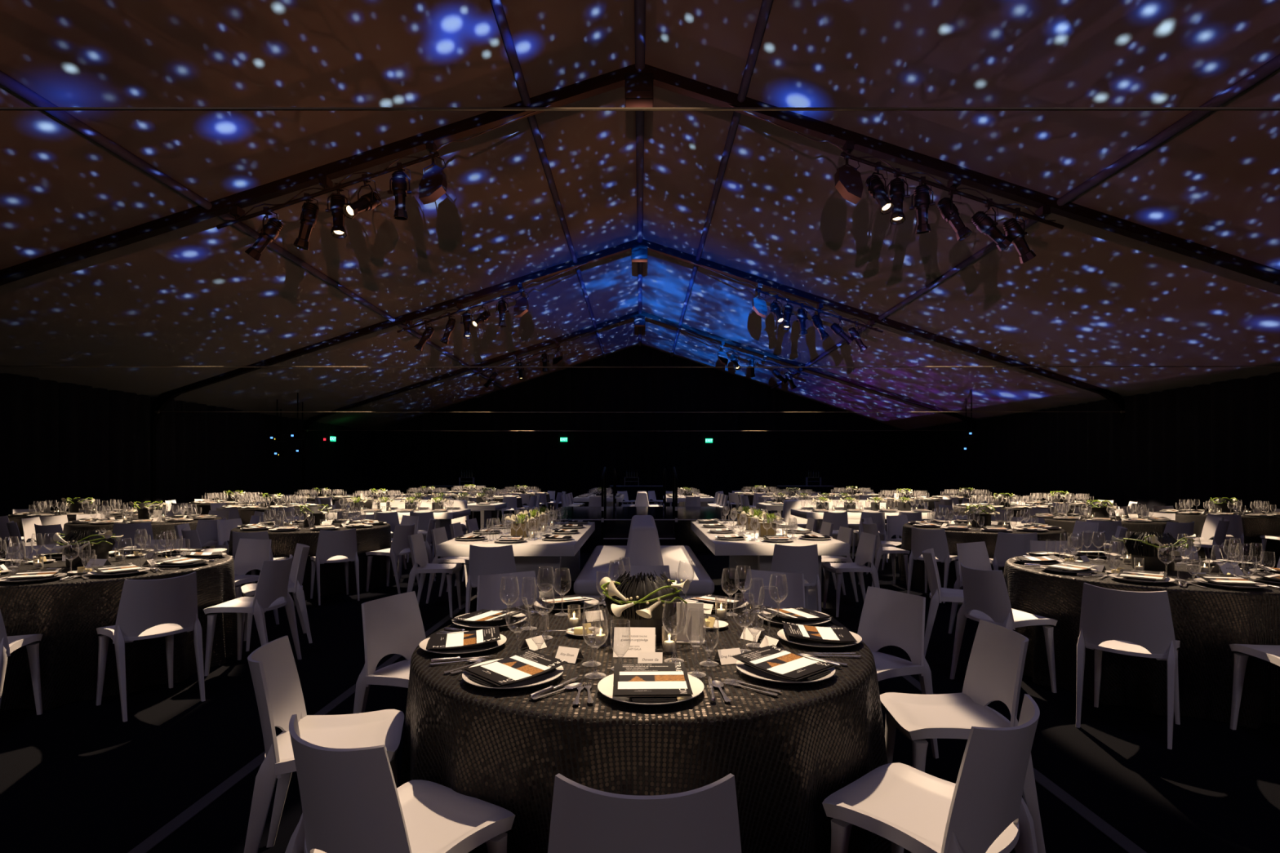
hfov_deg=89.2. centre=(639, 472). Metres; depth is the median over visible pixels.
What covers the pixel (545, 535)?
menu card
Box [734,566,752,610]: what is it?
wine glass
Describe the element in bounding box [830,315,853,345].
spotlight
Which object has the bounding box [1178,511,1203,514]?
charger plate
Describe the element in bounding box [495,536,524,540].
menu card
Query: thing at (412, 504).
flower planter
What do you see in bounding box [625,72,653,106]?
box
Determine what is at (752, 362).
spotlight
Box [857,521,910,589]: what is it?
dining chair
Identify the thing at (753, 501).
dining chair
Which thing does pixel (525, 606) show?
knife
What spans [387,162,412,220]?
spotlight
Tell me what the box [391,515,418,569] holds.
dining chair
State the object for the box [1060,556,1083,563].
bread plate
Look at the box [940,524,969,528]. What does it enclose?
menu card
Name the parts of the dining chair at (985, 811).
leg, leg, seat, leg, backrest, leg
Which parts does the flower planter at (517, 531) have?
calla flower, calla flower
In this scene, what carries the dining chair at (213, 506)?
on the floor
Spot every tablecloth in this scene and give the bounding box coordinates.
[0,511,137,559]
[0,551,237,711]
[62,515,222,548]
[186,501,279,515]
[219,504,320,524]
[227,520,394,598]
[287,496,351,505]
[339,497,395,508]
[399,597,891,852]
[410,494,457,499]
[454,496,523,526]
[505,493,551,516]
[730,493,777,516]
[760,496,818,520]
[822,493,883,499]
[870,497,940,524]
[898,521,1067,591]
[933,496,983,503]
[953,504,1057,520]
[1003,553,1279,728]
[1025,502,1088,512]
[1028,515,1178,555]
[1156,511,1279,566]
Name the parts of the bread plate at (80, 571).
dish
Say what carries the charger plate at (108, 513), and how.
on the tablecloth at (70, 518)
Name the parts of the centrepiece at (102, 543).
calla flower, calla flower, calla flower, pleated crown, stem, stem, stem, calla flower, calla flower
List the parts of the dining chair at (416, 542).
leg, backrest, leg, seat, leg, leg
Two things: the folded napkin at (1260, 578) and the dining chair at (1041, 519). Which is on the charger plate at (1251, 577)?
the folded napkin at (1260, 578)
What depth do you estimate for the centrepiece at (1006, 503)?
13.20 m
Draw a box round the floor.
[0,506,1279,852]
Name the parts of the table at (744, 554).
leg, leg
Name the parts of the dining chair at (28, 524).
seat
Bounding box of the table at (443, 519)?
[324,508,471,540]
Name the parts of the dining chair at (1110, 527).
seat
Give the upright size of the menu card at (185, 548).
0.026 m
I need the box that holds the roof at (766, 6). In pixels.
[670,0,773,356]
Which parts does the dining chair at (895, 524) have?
leg, seat, backrest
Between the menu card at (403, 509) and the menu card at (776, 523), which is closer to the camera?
the menu card at (776, 523)
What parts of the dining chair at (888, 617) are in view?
backrest, seat, leg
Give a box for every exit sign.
[329,435,336,441]
[560,437,567,441]
[705,438,712,442]
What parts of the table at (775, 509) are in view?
leg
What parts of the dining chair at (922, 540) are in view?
leg, leg, backrest, seat, leg, leg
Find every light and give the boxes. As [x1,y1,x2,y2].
[418,151,447,204]
[513,288,528,318]
[552,345,563,365]
[717,345,728,365]
[751,288,767,318]
[834,151,863,204]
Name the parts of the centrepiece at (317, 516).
calla flower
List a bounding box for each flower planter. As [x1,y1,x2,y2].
[346,497,368,511]
[373,497,394,511]
[400,497,421,510]
[409,492,426,499]
[426,497,448,510]
[432,492,449,499]
[453,492,471,503]
[472,493,489,503]
[504,513,536,537]
[519,509,546,531]
[528,506,555,525]
[592,488,601,495]
[682,488,695,495]
[731,505,755,524]
[741,508,766,530]
[752,512,784,537]
[772,492,789,502]
[794,493,811,499]
[812,497,831,510]
[817,492,833,499]
[835,492,851,499]
[838,497,859,510]
[866,497,886,511]
[893,497,914,511]
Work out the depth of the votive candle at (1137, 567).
4.49 m
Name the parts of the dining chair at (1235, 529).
backrest, seat, leg, leg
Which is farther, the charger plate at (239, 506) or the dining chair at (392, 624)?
the charger plate at (239, 506)
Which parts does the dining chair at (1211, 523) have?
seat, leg, backrest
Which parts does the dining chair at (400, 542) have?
leg, seat, leg, leg, backrest, leg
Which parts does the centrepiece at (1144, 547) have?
calla flower, stem, stem, pleated crown, calla flower, calla flower, stem, calla flower, stem, calla flower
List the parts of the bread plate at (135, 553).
dish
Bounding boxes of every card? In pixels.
[0,564,8,569]
[1,568,64,579]
[12,511,34,514]
[26,512,56,515]
[36,552,64,555]
[65,511,84,514]
[72,518,97,521]
[78,509,90,514]
[84,559,111,569]
[87,519,119,522]
[91,562,147,573]
[97,511,119,513]
[101,508,125,509]
[106,515,133,517]
[111,548,151,551]
[115,519,124,522]
[130,519,153,521]
[142,559,155,566]
[144,551,158,558]
[149,515,162,520]
[152,555,209,564]
[160,547,203,551]
[164,517,191,519]
[180,551,222,555]
[191,515,214,517]
[240,522,266,525]
[244,524,271,528]
[246,505,261,506]
[269,505,283,506]
[272,525,299,528]
[313,524,336,528]
[321,520,333,524]
[328,518,351,519]
[330,508,348,511]
[345,522,370,525]
[352,519,376,520]
[361,520,383,523]
[364,508,380,511]
[397,508,415,511]
[426,626,500,649]
[431,508,448,511]
[450,608,529,622]
[454,533,486,537]
[461,648,567,686]
[474,528,499,532]
[487,524,510,526]
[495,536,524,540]
[520,635,546,650]
[537,594,591,604]
[542,533,572,538]
[552,528,577,532]
[555,646,583,663]
[560,523,582,526]
[567,519,586,521]
[582,609,604,622]
[612,662,693,697]
[613,626,655,657]
[637,652,662,663]
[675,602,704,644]
[682,594,747,604]
[698,518,719,521]
[703,522,725,525]
[703,603,715,614]
[710,527,734,531]
[714,648,741,665]
[718,533,745,537]
[731,644,835,680]
[740,626,764,642]
[755,606,831,619]
[759,635,784,648]
[763,535,792,539]
[776,523,795,525]
[782,621,857,642]
[786,528,810,531]
[802,533,831,537]
[811,508,827,511]
[844,508,862,511]
[879,508,895,511]
[910,520,932,522]
[911,508,929,511]
[913,522,942,525]
[924,519,951,520]
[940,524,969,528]
[946,520,955,524]
[982,526,1008,529]
[991,521,999,524]
[1008,521,1022,528]
[1012,505,1027,506]
[1014,525,1044,529]
[1015,555,1062,561]
[1021,522,1048,524]
[1026,551,1071,555]
[1030,524,1057,527]
[1038,514,1057,515]
[1040,561,1099,570]
[1053,515,1079,518]
[1055,512,1079,513]
[1071,550,1109,552]
[1076,555,1089,561]
[1091,516,1111,519]
[1091,564,1106,572]
[1116,568,1166,580]
[1121,517,1146,519]
[1126,514,1138,517]
[1141,515,1167,518]
[1144,516,1168,519]
[1181,511,1203,512]
[1190,573,1206,578]
[1194,573,1265,585]
[1203,557,1261,564]
[1209,562,1244,576]
[1214,511,1235,514]
[1244,512,1271,515]
[1249,571,1279,580]
[1250,509,1262,513]
[1253,564,1279,572]
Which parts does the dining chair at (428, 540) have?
leg, leg, backrest, leg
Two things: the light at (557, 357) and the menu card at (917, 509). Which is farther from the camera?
the light at (557, 357)
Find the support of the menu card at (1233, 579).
on the folded napkin at (1239, 585)
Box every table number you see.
[43,505,50,512]
[153,510,163,521]
[273,515,284,528]
[360,493,364,499]
[379,502,386,511]
[879,502,885,511]
[894,493,898,499]
[993,499,999,505]
[1051,497,1056,502]
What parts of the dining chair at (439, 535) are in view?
leg, backrest, leg, seat, leg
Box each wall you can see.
[0,373,373,544]
[373,345,906,506]
[906,372,1279,515]
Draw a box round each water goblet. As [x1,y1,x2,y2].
[698,617,719,663]
[745,604,763,644]
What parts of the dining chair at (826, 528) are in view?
leg, backrest, leg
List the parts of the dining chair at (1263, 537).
leg, seat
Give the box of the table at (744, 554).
[690,521,849,611]
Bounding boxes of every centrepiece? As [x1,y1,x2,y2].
[53,528,123,567]
[61,497,94,512]
[128,501,166,519]
[223,490,244,502]
[258,493,283,506]
[293,504,332,526]
[311,487,329,497]
[369,488,386,499]
[420,486,435,494]
[463,484,475,492]
[481,487,496,497]
[514,485,528,493]
[600,570,689,642]
[753,485,766,493]
[786,487,799,497]
[844,486,859,495]
[896,488,912,498]
[959,487,974,497]
[960,504,999,527]
[992,493,1015,506]
[1047,491,1071,503]
[1080,499,1116,517]
[1111,530,1195,571]
[1205,497,1242,512]
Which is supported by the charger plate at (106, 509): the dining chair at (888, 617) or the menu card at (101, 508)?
the menu card at (101, 508)
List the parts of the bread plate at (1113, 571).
dish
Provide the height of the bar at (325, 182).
1.676 m
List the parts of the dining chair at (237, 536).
backrest, leg, seat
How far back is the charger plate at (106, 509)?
11.79 m
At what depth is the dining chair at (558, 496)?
21.05 m
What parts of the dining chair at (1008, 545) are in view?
leg, seat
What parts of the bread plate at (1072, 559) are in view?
dish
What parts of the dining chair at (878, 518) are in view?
leg, seat, backrest, leg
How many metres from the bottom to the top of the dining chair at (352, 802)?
0.821 m
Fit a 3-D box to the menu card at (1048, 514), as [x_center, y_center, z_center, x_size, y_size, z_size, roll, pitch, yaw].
[6.301,0.653,10.043,0.270,0.023,0.239,0,0,14]
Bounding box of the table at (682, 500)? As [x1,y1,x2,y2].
[666,494,715,506]
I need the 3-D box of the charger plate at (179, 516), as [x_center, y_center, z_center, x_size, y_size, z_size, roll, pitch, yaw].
[-7.138,0.681,10.207,0.334,0.024,0.334,0,0,-30]
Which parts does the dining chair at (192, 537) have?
backrest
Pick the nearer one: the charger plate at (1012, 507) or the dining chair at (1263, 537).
the dining chair at (1263, 537)
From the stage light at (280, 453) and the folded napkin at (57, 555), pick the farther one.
the stage light at (280, 453)
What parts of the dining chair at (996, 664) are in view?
leg, leg, seat, backrest, leg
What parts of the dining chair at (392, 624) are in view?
leg, seat, backrest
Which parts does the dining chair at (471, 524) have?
leg, backrest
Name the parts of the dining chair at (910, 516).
backrest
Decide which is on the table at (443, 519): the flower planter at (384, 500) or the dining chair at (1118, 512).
the flower planter at (384, 500)
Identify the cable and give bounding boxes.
[0,106,1279,111]
[0,365,1279,367]
[155,410,1124,413]
[304,430,964,431]
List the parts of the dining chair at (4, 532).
backrest, leg, leg, seat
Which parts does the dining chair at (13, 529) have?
backrest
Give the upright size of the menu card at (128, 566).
0.026 m
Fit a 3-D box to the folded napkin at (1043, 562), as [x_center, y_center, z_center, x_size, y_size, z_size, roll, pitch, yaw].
[3.040,0.673,4.967,0.270,0.015,0.140,0,0,19]
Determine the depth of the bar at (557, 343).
22.07 m
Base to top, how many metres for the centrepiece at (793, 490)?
0.276 m
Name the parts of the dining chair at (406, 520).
leg, backrest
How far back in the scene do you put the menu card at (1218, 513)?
10.48 m
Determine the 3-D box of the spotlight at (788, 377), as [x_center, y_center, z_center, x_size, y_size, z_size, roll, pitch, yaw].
[5.127,-3.206,22.100,0.411,0.731,0.315,0,0,0]
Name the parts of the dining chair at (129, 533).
seat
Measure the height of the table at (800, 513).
0.760 m
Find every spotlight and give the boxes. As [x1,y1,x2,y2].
[244,206,283,261]
[293,193,319,250]
[325,182,350,238]
[342,173,381,218]
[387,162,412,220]
[413,320,434,351]
[440,312,456,344]
[459,306,473,338]
[470,301,490,328]
[483,367,497,388]
[495,294,509,327]
[515,357,524,379]
[539,349,549,371]
[729,349,740,370]
[747,355,756,377]
[769,294,785,324]
[772,364,787,384]
[782,297,794,329]
[784,368,796,389]
[795,302,808,335]
[811,308,829,339]
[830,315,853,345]
[848,320,867,351]
[865,161,894,214]
[886,168,910,224]
[909,176,935,234]
[937,186,972,240]
[971,198,1013,250]
[1001,208,1035,263]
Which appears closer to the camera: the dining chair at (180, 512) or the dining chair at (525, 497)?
the dining chair at (180, 512)
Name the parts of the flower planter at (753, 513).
calla flower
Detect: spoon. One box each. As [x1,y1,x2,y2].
[430,657,485,665]
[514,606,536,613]
[531,683,582,699]
[711,680,731,702]
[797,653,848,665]
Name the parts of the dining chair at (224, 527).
seat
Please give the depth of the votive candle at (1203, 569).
4.46 m
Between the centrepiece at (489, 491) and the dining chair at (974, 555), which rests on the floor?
the dining chair at (974, 555)
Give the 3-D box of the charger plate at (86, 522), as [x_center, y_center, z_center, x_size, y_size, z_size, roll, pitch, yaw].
[-7.666,0.681,8.964,0.334,0.024,0.334,0,0,25]
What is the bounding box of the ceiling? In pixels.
[0,0,1279,430]
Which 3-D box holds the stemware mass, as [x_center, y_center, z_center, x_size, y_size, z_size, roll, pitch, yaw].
[-0.365,0.581,16.778,18.451,0.225,16.215,0,0,43]
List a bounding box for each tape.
[128,594,477,852]
[821,608,1146,852]
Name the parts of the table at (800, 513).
leg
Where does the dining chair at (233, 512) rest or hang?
on the floor
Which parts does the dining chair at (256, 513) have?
backrest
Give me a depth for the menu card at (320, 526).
7.90 m
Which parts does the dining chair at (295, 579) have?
leg, leg, seat, leg, backrest, leg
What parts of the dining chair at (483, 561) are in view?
leg, backrest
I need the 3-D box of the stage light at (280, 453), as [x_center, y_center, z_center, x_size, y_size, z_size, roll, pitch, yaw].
[-10.918,-1.206,19.721,0.320,1.461,0.258,0,0,0]
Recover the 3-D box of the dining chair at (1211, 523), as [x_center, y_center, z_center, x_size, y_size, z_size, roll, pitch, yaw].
[8.202,1.044,9.500,0.511,0.821,0.452,0,0,15]
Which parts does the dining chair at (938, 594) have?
leg, backrest, leg, seat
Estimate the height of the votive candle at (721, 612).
0.100 m
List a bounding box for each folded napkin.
[0,560,16,564]
[8,577,48,582]
[44,554,65,559]
[107,570,140,575]
[110,550,145,555]
[160,550,201,553]
[160,560,206,564]
[182,552,222,557]
[425,639,497,651]
[454,537,484,539]
[456,616,520,626]
[467,668,556,689]
[472,530,498,533]
[488,525,511,527]
[544,537,571,539]
[550,601,587,608]
[553,530,577,533]
[561,525,582,527]
[630,697,678,704]
[698,601,728,608]
[703,524,724,526]
[709,530,733,532]
[717,536,743,538]
[743,663,831,683]
[762,613,822,622]
[770,539,788,542]
[785,631,853,643]
[786,529,811,532]
[802,536,830,538]
[1015,558,1059,564]
[1028,553,1070,557]
[1045,567,1092,572]
[1078,552,1112,555]
[1126,577,1155,582]
[1204,579,1260,588]
[1209,561,1254,565]
[1254,568,1279,573]
[1255,577,1279,582]
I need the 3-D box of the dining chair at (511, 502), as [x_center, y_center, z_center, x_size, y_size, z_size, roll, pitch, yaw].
[-3.554,1.044,17.373,0.452,0.821,0.511,0,0,-35]
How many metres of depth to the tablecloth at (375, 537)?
7.82 m
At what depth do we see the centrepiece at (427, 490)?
20.09 m
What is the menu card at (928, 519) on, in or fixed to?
on the charger plate at (936, 522)
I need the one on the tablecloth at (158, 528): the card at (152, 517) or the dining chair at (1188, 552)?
the card at (152, 517)
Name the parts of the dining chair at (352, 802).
leg, backrest, seat, leg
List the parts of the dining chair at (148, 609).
leg, leg, seat, backrest, leg, leg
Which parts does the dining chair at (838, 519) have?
seat, backrest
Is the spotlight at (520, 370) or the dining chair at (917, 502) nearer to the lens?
the dining chair at (917, 502)
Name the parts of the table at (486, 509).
leg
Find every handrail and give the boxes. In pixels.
[601,466,606,545]
[613,467,616,507]
[662,467,666,507]
[672,466,677,545]
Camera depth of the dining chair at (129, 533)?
8.24 m
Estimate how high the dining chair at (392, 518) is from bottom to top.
0.821 m
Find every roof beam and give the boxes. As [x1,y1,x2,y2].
[0,63,1279,285]
[151,239,1124,502]
[302,311,974,495]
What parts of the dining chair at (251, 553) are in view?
leg, leg, seat, backrest, leg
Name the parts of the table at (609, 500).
leg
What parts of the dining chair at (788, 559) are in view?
backrest, leg, seat, leg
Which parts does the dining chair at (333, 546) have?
leg, leg, seat, backrest, leg, leg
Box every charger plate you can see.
[0,559,23,565]
[0,573,66,583]
[9,513,36,516]
[26,514,55,516]
[33,555,62,559]
[62,513,87,515]
[69,520,98,523]
[77,518,106,520]
[87,567,150,576]
[88,521,119,524]
[98,512,121,515]
[103,509,124,511]
[104,516,132,519]
[108,549,153,555]
[119,511,137,513]
[126,520,156,524]
[154,560,208,567]
[156,549,204,555]
[164,519,193,522]
[173,515,198,517]
[177,552,226,559]
[190,516,215,519]
[223,506,242,508]
[236,524,261,528]
[240,526,271,530]
[241,506,260,508]
[257,522,285,524]
[268,528,300,531]
[291,520,303,523]
[309,526,340,530]
[326,519,351,522]
[344,524,373,528]
[351,520,377,523]
[360,522,386,524]
[418,631,506,654]
[443,507,461,509]
[452,610,526,629]
[453,536,487,541]
[462,658,563,688]
[471,530,502,533]
[487,524,511,528]
[492,538,526,543]
[533,596,599,611]
[541,537,573,541]
[550,530,579,533]
[558,525,585,528]
[564,520,589,524]
[597,674,704,705]
[684,596,748,611]
[696,520,720,523]
[701,524,727,528]
[707,529,736,533]
[715,536,747,540]
[735,655,835,684]
[757,610,831,626]
[760,537,795,542]
[776,524,796,528]
[777,626,862,648]
[783,529,813,533]
[799,535,832,540]
[800,507,816,509]
[907,521,928,524]
[913,524,941,527]
[924,520,947,523]
[940,526,970,530]
[953,520,969,523]
[981,528,1013,532]
[991,520,1009,524]
[1012,506,1031,508]
[1012,557,1063,564]
[1015,528,1048,532]
[1021,523,1048,526]
[1026,553,1075,559]
[1031,506,1050,508]
[1031,526,1061,529]
[1034,515,1059,518]
[1040,564,1097,573]
[1053,517,1079,519]
[1055,513,1079,515]
[1071,551,1120,558]
[1087,519,1115,521]
[1108,573,1174,583]
[1118,515,1145,517]
[1123,519,1151,522]
[1145,518,1172,521]
[1160,511,1182,512]
[1174,555,1189,560]
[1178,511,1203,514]
[1181,509,1204,511]
[1193,577,1267,589]
[1202,560,1263,568]
[1209,513,1237,515]
[1244,514,1274,516]
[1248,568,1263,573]
[1249,575,1279,585]
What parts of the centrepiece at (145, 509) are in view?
calla flower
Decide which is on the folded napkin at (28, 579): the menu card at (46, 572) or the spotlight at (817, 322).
the menu card at (46, 572)
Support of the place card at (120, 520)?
on the tablecloth at (158, 528)
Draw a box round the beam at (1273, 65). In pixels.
[770,53,1279,389]
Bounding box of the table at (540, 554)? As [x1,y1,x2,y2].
[436,522,595,598]
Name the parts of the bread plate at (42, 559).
dish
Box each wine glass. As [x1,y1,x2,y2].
[505,600,529,653]
[520,577,537,629]
[533,585,554,637]
[537,566,554,612]
[553,568,571,614]
[582,602,601,664]
[582,610,608,675]
[662,604,685,661]
[685,612,706,674]
[721,568,739,614]
[732,595,755,651]
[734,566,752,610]
[748,579,764,630]
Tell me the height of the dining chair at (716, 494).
0.821 m
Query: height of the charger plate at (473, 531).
0.024 m
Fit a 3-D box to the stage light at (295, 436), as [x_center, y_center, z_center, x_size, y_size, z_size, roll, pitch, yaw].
[-9.824,-1.624,18.621,0.320,1.337,0.258,0,0,0]
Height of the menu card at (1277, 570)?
0.026 m
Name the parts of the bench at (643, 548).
backrest, seat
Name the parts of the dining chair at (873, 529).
backrest, leg, seat, leg, leg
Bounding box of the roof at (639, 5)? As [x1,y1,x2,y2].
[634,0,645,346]
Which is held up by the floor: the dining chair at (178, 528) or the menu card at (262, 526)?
the dining chair at (178, 528)
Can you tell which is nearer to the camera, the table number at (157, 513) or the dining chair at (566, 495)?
the table number at (157, 513)
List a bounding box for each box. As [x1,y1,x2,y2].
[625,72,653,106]
[631,244,647,262]
[634,315,645,326]
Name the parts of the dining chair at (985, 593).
leg, backrest, leg, seat, leg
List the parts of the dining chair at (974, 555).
leg, backrest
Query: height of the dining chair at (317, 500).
0.821 m
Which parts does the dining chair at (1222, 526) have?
seat, leg, backrest, leg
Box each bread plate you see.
[0,568,11,573]
[26,556,54,564]
[67,566,95,574]
[124,551,146,557]
[565,622,603,637]
[703,616,728,630]
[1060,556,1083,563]
[1104,567,1124,573]
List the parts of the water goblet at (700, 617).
stem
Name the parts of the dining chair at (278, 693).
leg, backrest, leg, seat, leg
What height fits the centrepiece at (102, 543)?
0.270 m
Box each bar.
[216,104,551,229]
[396,262,588,333]
[426,477,486,493]
[471,327,603,375]
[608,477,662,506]
[676,327,808,375]
[691,262,883,333]
[728,104,1063,229]
[776,477,835,495]
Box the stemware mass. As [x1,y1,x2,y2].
[201,485,1090,540]
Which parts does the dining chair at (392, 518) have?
backrest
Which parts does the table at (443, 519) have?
leg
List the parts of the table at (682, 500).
leg, leg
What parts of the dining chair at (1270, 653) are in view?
leg, seat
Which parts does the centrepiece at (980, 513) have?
calla flower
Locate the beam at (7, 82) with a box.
[0,70,506,390]
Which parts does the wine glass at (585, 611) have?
stem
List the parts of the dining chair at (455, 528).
backrest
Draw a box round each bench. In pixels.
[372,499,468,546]
[573,515,714,598]
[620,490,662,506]
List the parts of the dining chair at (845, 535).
seat, leg, backrest, leg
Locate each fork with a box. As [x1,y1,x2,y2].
[443,659,490,673]
[449,670,462,673]
[572,684,586,705]
[583,682,593,703]
[722,681,778,695]
[723,679,781,692]
[742,605,758,615]
[748,605,765,615]
[800,652,856,654]
[810,653,861,657]
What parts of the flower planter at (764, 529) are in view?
calla flower, calla flower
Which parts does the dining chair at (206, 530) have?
backrest, seat, leg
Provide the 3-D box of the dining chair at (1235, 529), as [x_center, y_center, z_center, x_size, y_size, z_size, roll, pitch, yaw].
[9.037,1.044,10.040,0.452,0.821,0.511,0,0,40]
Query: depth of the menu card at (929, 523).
8.28 m
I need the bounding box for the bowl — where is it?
[505,600,529,632]
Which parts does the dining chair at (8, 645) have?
leg, backrest, seat, leg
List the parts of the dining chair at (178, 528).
backrest, seat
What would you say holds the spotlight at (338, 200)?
hanging from the bar at (325, 182)
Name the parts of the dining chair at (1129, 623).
leg, leg, backrest, seat, leg, leg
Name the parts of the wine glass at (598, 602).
stem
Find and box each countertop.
[426,486,486,493]
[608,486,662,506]
[776,486,835,495]
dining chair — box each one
[0,515,31,559]
[0,609,43,715]
[5,543,62,559]
[6,520,36,546]
[12,508,39,513]
[20,516,41,545]
[30,515,68,542]
[34,524,64,545]
[75,512,105,519]
[88,506,101,511]
[95,571,205,722]
[111,521,153,550]
[136,537,186,551]
[161,511,174,516]
[164,499,176,511]
[169,506,182,514]
[171,502,186,508]
[174,508,185,514]
[174,523,226,553]
[181,528,232,557]
[182,504,192,514]
[184,506,196,514]
[194,498,212,501]
[195,518,228,554]
[203,554,302,675]
[208,510,229,519]
[210,502,226,511]
[214,518,242,548]
[216,507,239,519]
[222,514,262,548]
[227,511,264,543]
[232,531,288,596]
[233,538,279,624]
[240,543,312,651]
[244,635,404,852]
[253,501,264,505]
[268,506,294,521]
[278,497,287,504]
[280,494,292,497]
[284,515,303,522]
[284,714,515,852]
[298,500,315,504]
[310,528,359,605]
[315,497,320,505]
[315,497,332,505]
[320,498,331,505]
[320,504,336,520]
[334,501,344,508]
[337,511,361,518]
[345,493,357,497]
[348,514,374,520]
[353,591,426,713]
[365,523,419,593]
[373,511,406,562]
[391,492,399,496]
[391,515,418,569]
[397,518,435,581]
[406,511,442,562]
[406,533,462,617]
[426,526,477,603]
[446,522,463,591]
[462,518,478,582]
[465,544,516,613]
[467,497,480,518]
[476,570,539,610]
[497,496,517,523]
[506,493,519,496]
[516,495,537,517]
[520,493,529,506]
[522,494,541,510]
[534,493,547,513]
[546,492,563,509]
[547,490,556,509]
[547,773,741,852]
[550,491,565,510]
[560,494,577,506]
[564,493,581,506]
[567,493,583,506]
[569,492,585,506]
[588,496,601,506]
[612,565,671,584]
[617,491,632,504]
[648,490,662,505]
[659,491,672,506]
[684,496,701,506]
[707,493,718,503]
[707,493,721,505]
[707,493,724,506]
[711,494,728,509]
[727,492,740,514]
[738,494,755,512]
[741,495,760,515]
[742,568,805,608]
[752,493,766,506]
[754,493,765,506]
[757,496,771,516]
[770,544,821,612]
[805,517,817,532]
[817,511,848,556]
[819,521,836,590]
[821,526,858,602]
[822,532,879,617]
[822,693,1039,852]
[852,511,888,562]
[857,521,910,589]
[857,586,938,759]
[859,494,871,499]
[861,517,901,574]
[880,619,1045,852]
[881,515,908,570]
[887,511,921,559]
[906,498,922,520]
[906,527,959,603]
[921,548,964,656]
[922,502,928,519]
[933,501,945,511]
[933,511,958,519]
[938,504,954,512]
[940,493,953,496]
[940,498,952,505]
[940,515,968,521]
[942,497,959,508]
[947,541,991,634]
[949,562,1057,693]
[963,500,980,504]
[977,506,1001,513]
[980,497,992,502]
[989,531,1037,570]
[991,515,997,521]
[995,510,1008,520]
[1009,501,1025,505]
[1009,516,1039,523]
[1013,497,1030,502]
[1019,515,1044,524]
[1026,509,1048,517]
[1030,540,1074,553]
[1031,507,1054,514]
[1051,502,1067,512]
[1071,520,1098,550]
[1073,506,1084,515]
[1075,530,1105,551]
[1075,582,1180,749]
[1083,509,1111,515]
[1086,520,1124,555]
[1097,499,1114,515]
[1111,525,1127,554]
[1115,507,1124,515]
[1118,506,1131,514]
[1128,501,1138,508]
[1130,502,1140,515]
[1143,510,1165,515]
[1148,511,1175,520]
[1152,506,1173,511]
[1164,521,1194,546]
[1179,546,1198,559]
[1182,519,1230,559]
[1192,515,1223,559]
[1205,513,1244,560]
[1209,506,1238,511]
[1229,644,1279,729]
[1260,535,1279,564]
[1274,508,1279,512]
[1276,557,1279,568]
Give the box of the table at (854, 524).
[782,499,887,546]
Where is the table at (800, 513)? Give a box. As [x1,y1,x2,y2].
[790,508,935,548]
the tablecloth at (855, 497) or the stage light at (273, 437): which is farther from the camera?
the tablecloth at (855, 497)
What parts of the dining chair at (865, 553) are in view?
leg, leg, seat, leg, backrest, leg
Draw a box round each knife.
[59,574,77,581]
[431,655,495,662]
[444,627,465,631]
[523,604,540,614]
[528,676,577,699]
[540,626,595,631]
[601,595,605,606]
[707,676,715,702]
[815,657,841,667]
[1024,563,1044,565]
[1076,573,1102,576]
[1266,584,1279,589]
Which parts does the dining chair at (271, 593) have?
leg, leg, seat, leg, backrest, leg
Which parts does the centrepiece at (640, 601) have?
calla flower, stem, stem, stem, calla flower, calla flower, pleated crown, calla flower, stem, stem, stem, calla flower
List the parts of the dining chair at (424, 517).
seat, backrest, leg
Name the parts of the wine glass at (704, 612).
stem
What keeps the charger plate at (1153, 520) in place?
on the tablecloth at (1067, 525)
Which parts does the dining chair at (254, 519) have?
backrest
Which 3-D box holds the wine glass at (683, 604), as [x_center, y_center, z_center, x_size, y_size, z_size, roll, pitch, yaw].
[0.125,0.582,2.385,0.087,0.222,0.087,0,0,-6]
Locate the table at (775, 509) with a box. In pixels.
[755,502,783,519]
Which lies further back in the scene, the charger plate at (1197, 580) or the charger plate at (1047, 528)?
the charger plate at (1047, 528)
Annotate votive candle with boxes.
[32,554,43,568]
[114,547,124,560]
[529,528,534,538]
[567,605,580,627]
[593,620,607,645]
[662,626,676,652]
[715,597,727,617]
[1122,551,1131,564]
[1133,557,1144,570]
[1199,563,1208,573]
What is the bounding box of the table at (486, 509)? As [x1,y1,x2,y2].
[466,502,506,528]
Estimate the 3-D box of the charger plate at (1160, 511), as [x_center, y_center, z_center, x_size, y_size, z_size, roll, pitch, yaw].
[9.251,0.681,11.289,0.334,0.024,0.334,0,0,-11]
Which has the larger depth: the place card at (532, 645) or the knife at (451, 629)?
the knife at (451, 629)
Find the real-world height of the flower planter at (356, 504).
0.244 m
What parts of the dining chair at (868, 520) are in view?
backrest, seat, leg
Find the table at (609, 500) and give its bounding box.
[573,494,624,506]
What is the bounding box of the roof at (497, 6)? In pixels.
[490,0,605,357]
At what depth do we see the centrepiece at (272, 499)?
13.20 m

